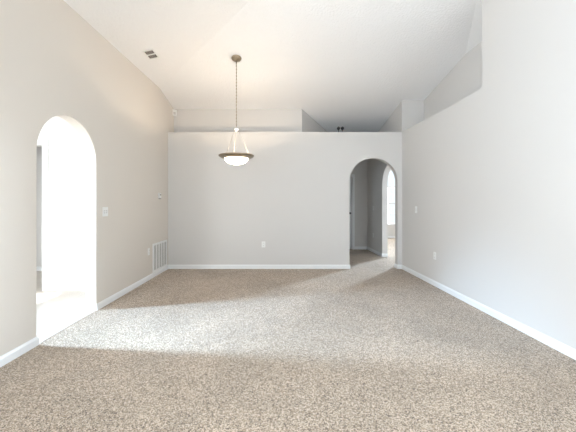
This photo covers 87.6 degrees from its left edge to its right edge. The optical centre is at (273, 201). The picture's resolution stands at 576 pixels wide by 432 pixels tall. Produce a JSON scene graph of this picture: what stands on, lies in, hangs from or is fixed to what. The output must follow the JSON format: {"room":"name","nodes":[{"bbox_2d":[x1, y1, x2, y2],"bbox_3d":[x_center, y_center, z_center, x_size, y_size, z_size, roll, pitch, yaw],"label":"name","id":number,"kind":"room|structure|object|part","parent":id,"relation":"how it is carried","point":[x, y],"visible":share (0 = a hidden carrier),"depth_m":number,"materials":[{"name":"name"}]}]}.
{"room":"empty living room","nodes":[
{"label":"empty living room","id":0,"kind":"room"},
{"bbox_2d":[36,151,36,266],"bbox_3d":[-4.750,-0.365,3.012,0.131,3.400,5.880,0,0,2],"label":"wall","id":1,"kind":"structure","parent":0,"point":[36,151],"depth_m":5.82,"materials":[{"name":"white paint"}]},
{"bbox_2d":[37,147,41,266],"bbox_3d":[-3.430,-0.365,5.852,2.350,3.400,0.130,0,0,2],"label":"wall","id":2,"kind":"structure","parent":0,"point":[39,149],"depth_m":5.82,"materials":[{"name":"white paint"}]},
{"bbox_2d":[37,116,85,284],"bbox_3d":[-3.465,-0.365,4.582,2.350,3.400,0.130,0,0,2],"label":"wall","id":3,"kind":"structure","parent":0,"point":[66,153],"depth_m":4.51,"materials":[{"name":"white paint"}]},
{"bbox_2d":[37,139,47,290],"bbox_3d":[-3.987,0.195,4.523,1.190,2.280,0.018,0,0,2],"label":"trim","id":4,"kind":"structure","parent":3,"relation":"attached to","point":[44,142],"depth_m":4.50,"materials":[{"name":"white"}]},
{"bbox_2d":[48,285,85,290],"bbox_3d":[-2.842,1.294,4.493,1.100,0.083,0.014,0,0,2],"label":"baseboard","id":5,"kind":"structure","parent":3,"relation":"attached to","point":[50,287],"depth_m":4.50,"materials":[{"name":"white"}]},
{"bbox_2d":[0,0,173,355],"bbox_3d":[-2.235,-0.415,4.202,0.131,3.500,9.000,0,0,2],"label":"wall","id":6,"kind":"structure","parent":0,"point":[53,62],"depth_m":3.47,"materials":[{"name":"beige paint"}]},
{"bbox_2d":[0,336,38,366],"bbox_3d":[-2.349,1.294,-0.094,0.145,0.083,5.804,0,0,2],"label":"baseboard","id":7,"kind":"structure","parent":6,"relation":"attached to","point":[20,350],"depth_m":2.59,"materials":[{"name":"white"}]},
{"bbox_2d":[102,207,107,215],"bbox_3d":[-2.171,0.125,3.871,0.017,0.120,0.118,0,0,2],"label":"light switch","id":8,"kind":"object","parent":6,"relation":"attached to","point":[104,209],"visible":1,"depth_m":3.86,"materials":[{"name":"white plastic"}]},
{"bbox_2d":[96,265,168,310],"bbox_3d":[-2.145,1.294,4.843,0.015,0.083,2.315,0,0,2],"label":"baseboard","id":9,"kind":"structure","parent":6,"relation":"attached to","point":[126,290],"depth_m":4.40,"materials":[{"name":"white"}]},
{"bbox_2d":[152,240,166,272],"bbox_3d":[-2.123,0.996,5.600,0.017,0.511,0.640,0,0,2],"label":"air vent","id":10,"kind":"object","parent":6,"relation":"in","point":[159,249],"visible":1,"depth_m":5.55,"materials":[{"name":"white plastic"}]},
{"bbox_2d":[174,109,326,131],"bbox_3d":[0.263,-1.775,6.989,4.844,0.750,1.471,0,0,-27],"label":"wall","id":11,"kind":"structure","parent":0,"point":[186,120],"depth_m":6.33,"materials":[{"name":"white paint"}]},
{"bbox_2d":[64,0,481,131],"bbox_3d":[0.255,-2.242,2.835,5.750,1.648,11.930,0,0,0],"label":"ceiling","id":12,"kind":"structure","parent":0,"point":[348,64],"depth_m":4.50,"materials":[{"name":"white paint"}]},
{"bbox_2d":[143,49,158,59],"bbox_3d":[-1.819,-2.185,4.440,0.151,0.044,0.244,0,0,0],"label":"ceiling vent","id":13,"kind":"object","parent":12,"relation":"in","point":[151,54],"visible":1,"depth_m":4.43,"materials":[{"name":"white plastic"}]},
{"bbox_2d":[218,55,253,164],"bbox_3d":[-0.600,-1.459,4.790,0.568,1.733,0.568,0,0,0],"label":"pendant light","id":14,"kind":"object","parent":12,"relation":"hanging from","point":[234,158],"visible":1,"depth_m":4.69,"materials":[{"name":"white glass"}]},
{"bbox_3d":[-0.600,-0.647,4.790,0.384,0.108,0.384,0,0,0],"label":"lamp shade","id":15,"kind":"part","parent":14,"relation":"part of","materials":[{"name":"white glass"}]},
{"bbox_3d":[-0.600,-1.715,4.790,0.009,1.110,0.009,0,0,0],"label":"stem","id":16,"kind":"part","parent":14,"relation":"part of","materials":[{"name":"silver metal"}]},
{"bbox_2d":[168,135,401,264],"bbox_3d":[0.220,-0.007,6.065,4.680,2.685,0.130,0,0,0],"label":"wall","id":17,"kind":"structure","parent":0,"point":[292,196],"depth_m":6.00,"materials":[{"name":"white paint"}]},
{"bbox_2d":[168,264,349,268],"bbox_3d":[-0.291,1.294,6.058,3.630,0.083,0.144,0,0,0],"label":"baseboard","id":18,"kind":"structure","parent":17,"relation":"attached to","point":[169,266],"depth_m":5.99,"materials":[{"name":"white"}]},
{"bbox_2d":[168,132,401,134],"bbox_3d":[0.220,-1.375,7.350,4.680,0.050,2.700,0,0,0],"label":"ledge","id":19,"kind":"object","parent":17,"relation":"attached to","point":[169,133],"visible":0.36,"depth_m":6.00,"materials":[{"name":"white paint"}]},
{"bbox_2d":[0,238,575,431],"bbox_3d":[0.666,1.363,4.150,11.067,0.064,14.300,0,0,0],"label":"floor","id":20,"kind":"structure","parent":0,"point":[372,345],"depth_m":2.51,"materials":[{"name":"beige carpet"}]},
{"bbox_2d":[351,159,366,246],"bbox_3d":[1.765,-0.007,8.505,1.730,2.685,0.130,0,0,0],"label":"wall","id":21,"kind":"structure","parent":0,"point":[360,170],"depth_m":8.44,"materials":[{"name":"white paint"}]},
{"bbox_2d":[349,177,351,248],"bbox_3d":[1.800,0.307,8.457,0.790,2.035,0.107,0,0,0],"label":"door","id":22,"kind":"structure","parent":21,"relation":"in","point":[350,181],"depth_m":8.47,"materials":[{"name":"white paint"}]},
{"bbox_2d":[350,174,354,249],"bbox_3d":[1.800,0.278,8.431,0.930,2.115,0.018,0,0,0],"label":"trim","id":23,"kind":"structure","parent":21,"relation":"attached to","point":[351,175],"depth_m":8.42,"materials":[{"name":"white"}]},
{"bbox_2d":[355,247,366,249],"bbox_3d":[2.447,1.294,8.433,0.365,0.083,0.014,0,0,0],"label":"baseboard","id":24,"kind":"structure","parent":21,"relation":"attached to","point":[356,248],"depth_m":8.43,"materials":[{"name":"white"}]},
{"bbox_2d":[367,159,390,253],"bbox_3d":[2.695,-0.007,7.350,0.130,2.685,2.440,0,0,0],"label":"wall","id":25,"kind":"structure","parent":0,"point":[378,171],"depth_m":7.62,"materials":[{"name":"white paint"}]},
{"bbox_2d":[367,247,387,256],"bbox_3d":[2.688,1.294,7.851,0.144,0.083,1.150,0,0,0],"label":"baseboard","id":26,"kind":"structure","parent":25,"relation":"attached to","point":[368,248],"depth_m":7.59,"materials":[{"name":"white"}]},
{"bbox_2d":[388,169,394,235],"bbox_3d":[4.480,-0.115,11.165,3.440,2.900,0.130,0,0,0],"label":"wall","id":27,"kind":"structure","parent":0,"point":[391,228],"depth_m":11.10,"materials":[{"name":"white paint"}]},
{"bbox_2d":[388,170,394,224],"bbox_3d":[4.450,-0.175,11.160,1.200,2.040,0.060,0,0,0],"label":"window","id":28,"kind":"structure","parent":27,"relation":"in","point":[390,170],"depth_m":11.15,"materials":[{"name":"white"}]},
{"bbox_2d":[424,42,481,119],"bbox_3d":[3.065,-1.982,4.845,0.130,1.165,2.310,0,0,0],"label":"wall","id":29,"kind":"structure","parent":0,"point":[464,79],"depth_m":4.88,"materials":[{"name":"white paint"}]},
{"bbox_2d":[378,0,575,348],"bbox_3d":[2.845,-0.665,5.250,0.570,4.000,6.900,0,0,0],"label":"wall","id":30,"kind":"structure","parent":0,"point":[489,176],"depth_m":3.29,"materials":[{"name":"white paint"}]},
{"bbox_3d":[2.625,-0.665,-0.665,0.130,4.000,4.930,0,0,0],"label":"wall","id":31,"kind":"structure","parent":0,"visible":0},
{"bbox_2d":[394,264,575,359],"bbox_3d":[2.509,1.294,1.565,0.102,0.083,9.130,0,0,0],"label":"baseboard","id":32,"kind":"structure","parent":31,"relation":"attached to","point":[569,351],"depth_m":3.33,"materials":[{"name":"white"}]}
]}

